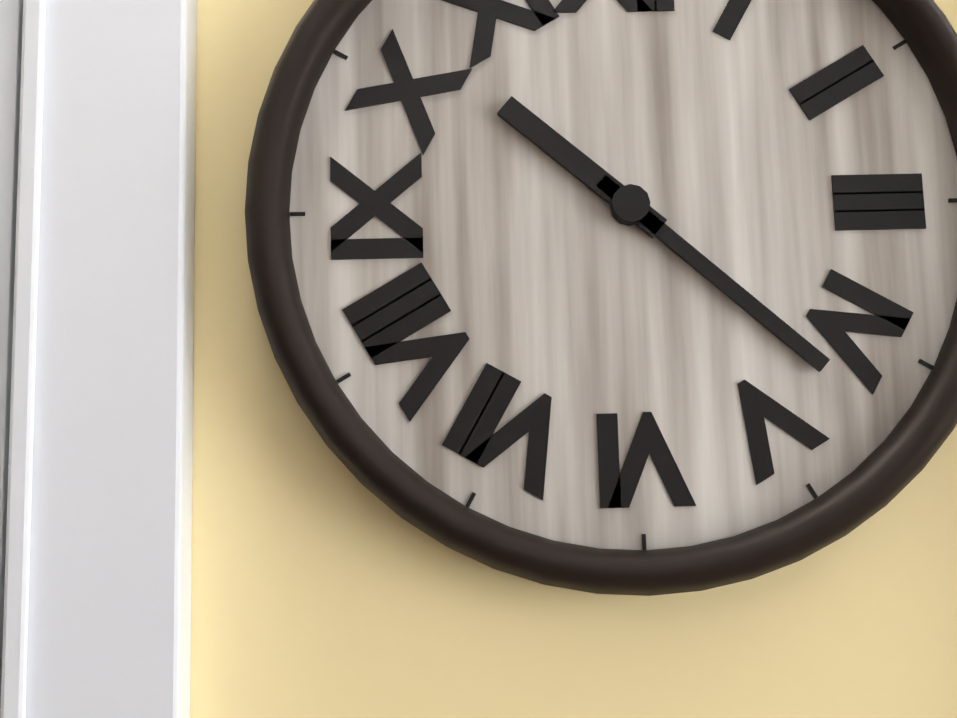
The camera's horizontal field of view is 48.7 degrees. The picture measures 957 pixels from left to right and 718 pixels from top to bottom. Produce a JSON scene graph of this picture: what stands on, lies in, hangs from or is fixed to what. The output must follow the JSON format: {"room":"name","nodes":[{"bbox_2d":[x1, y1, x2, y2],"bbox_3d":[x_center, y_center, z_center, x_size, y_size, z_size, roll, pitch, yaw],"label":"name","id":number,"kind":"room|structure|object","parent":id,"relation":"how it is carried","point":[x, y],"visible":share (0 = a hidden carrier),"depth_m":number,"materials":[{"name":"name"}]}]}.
{"room":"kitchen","nodes":[
{"label":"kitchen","id":0,"kind":"room"},
{"bbox_2d":[190,0,956,717],"bbox_3d":[0.108,0.425,0.564,5.600,2.440,0.100,-1,-8,-1],"label":"wall","id":1,"kind":"structure","parent":0,"point":[326,582],"depth_m":0.55,"materials":[{"name":"yellow paint"}]},
{"bbox_2d":[0,0,22,711],"bbox_3d":[-0.667,0.636,0.443,0.893,2.023,0.060,-1,-8,-1],"label":"bifold closet door","id":2,"kind":"structure","parent":1,"relation":"in","point":[11,17],"depth_m":0.55,"materials":[{"name":"white"}]},
{"bbox_2d":[0,0,196,717],"bbox_3d":[-0.668,0.597,0.463,1.065,2.112,0.031,-1,-8,-1],"label":"trim","id":3,"kind":"structure","parent":1,"relation":"attached to","point":[97,597],"depth_m":0.54,"materials":[{"name":"white paint"}]},
{"bbox_2d":[245,0,956,595],"bbox_3d":[0.079,-0.080,0.560,0.400,0.400,0.036,-1,-8,-1],"label":"wall clock","id":4,"kind":"object","parent":1,"relation":"attached to","point":[617,208],"visible":0.98,"depth_m":0.55,"materials":[{"name":"brown wood"}]},
{"bbox_2d":[330,153,422,259],"bbox_3d":[-0.053,-0.081,0.555,0.048,0.057,0.001,-1,-8,-1],"label":"roman numeral","id":5,"kind":"object","parent":4,"relation":"attached to","point":[377,204],"visible":1,"depth_m":0.55,"materials":[{"name":"black metal"}]},
{"bbox_2d":[342,262,468,420],"bbox_3d":[-0.032,-0.009,0.546,0.048,0.068,0.001,-31,-6,-5],"label":"roman numeral","id":6,"kind":"object","parent":4,"relation":"attached to","point":[384,320],"visible":1,"depth_m":0.55,"materials":[{"name":"black metal"}]},
{"bbox_2d":[345,29,471,154],"bbox_3d":[-0.037,-0.143,0.564,0.048,0.054,0.001,28,-7,3],"label":"roman numeral","id":7,"kind":"object","parent":4,"relation":"attached to","point":[407,89],"visible":1,"depth_m":0.56,"materials":[{"name":"black metal"}]},
{"bbox_2d":[442,363,551,499],"bbox_3d":[0.018,0.037,0.541,0.059,0.048,0.001,28,-7,3],"label":"roman numeral","id":8,"kind":"object","parent":4,"relation":"attached to","point":[471,436],"visible":1,"depth_m":0.54,"materials":[{"name":"black"}]},
{"bbox_2d":[443,0,558,68],"bbox_3d":[0.007,-0.190,0.570,0.057,0.048,0.001,-31,-6,-5],"label":"roman numeral","id":9,"kind":"object","parent":4,"relation":"attached to","point":[540,14],"visible":1,"depth_m":0.57,"materials":[{"name":"black metal"}]},
{"bbox_2d":[553,0,674,12],"bbox_3d":[0.072,-0.211,0.574,0.066,0.048,0.001,-1,-8,-1],"label":"roman numeral","id":10,"kind":"object","parent":4,"relation":"attached to","point":[569,6],"visible":1,"depth_m":0.57,"materials":[{"name":"black metal"}]},
{"bbox_2d":[596,412,695,507],"bbox_3d":[0.086,0.051,0.540,0.049,0.048,0.001,-1,-8,-1],"label":"roman numeral","id":11,"kind":"object","parent":4,"relation":"attached to","point":[617,488],"visible":1,"depth_m":0.54,"materials":[{"name":"black"}]},
{"bbox_2d":[713,0,750,39],"bbox_3d":[0.142,-0.195,0.573,0.011,0.048,0.001,28,-7,3],"label":"roman numeral","id":12,"kind":"object","parent":4,"relation":"attached to","point":[730,18],"visible":1,"depth_m":0.57,"materials":[{"name":"black metal"}]},
{"bbox_2d":[737,380,829,484],"bbox_3d":[0.148,0.032,0.543,0.045,0.048,0.001,-31,-6,-5],"label":"roman numeral","id":13,"kind":"object","parent":4,"relation":"attached to","point":[757,405],"visible":1,"depth_m":0.54,"materials":[{"name":"black"}]},
{"bbox_2d":[789,45,883,120],"bbox_3d":[0.192,-0.148,0.568,0.048,0.020,0.001,-31,-6,-5],"label":"roman numeral","id":14,"kind":"object","parent":4,"relation":"attached to","point":[835,82],"visible":1,"depth_m":0.57,"materials":[{"name":"black metal"}]},
{"bbox_2d":[806,269,913,393],"bbox_3d":[0.194,-0.015,0.550,0.048,0.049,0.001,28,-7,3],"label":"roman numeral","id":15,"kind":"object","parent":4,"relation":"attached to","point":[889,318],"visible":1,"depth_m":0.55,"materials":[{"name":"black metal"}]},
{"bbox_2d":[831,173,925,230],"bbox_3d":[0.212,-0.083,0.560,0.048,0.030,0.001,-1,-8,-1],"label":"roman numeral","id":16,"kind":"object","parent":4,"relation":"attached to","point":[877,201],"visible":1,"depth_m":0.56,"materials":[{"name":"black metal"}]}
]}

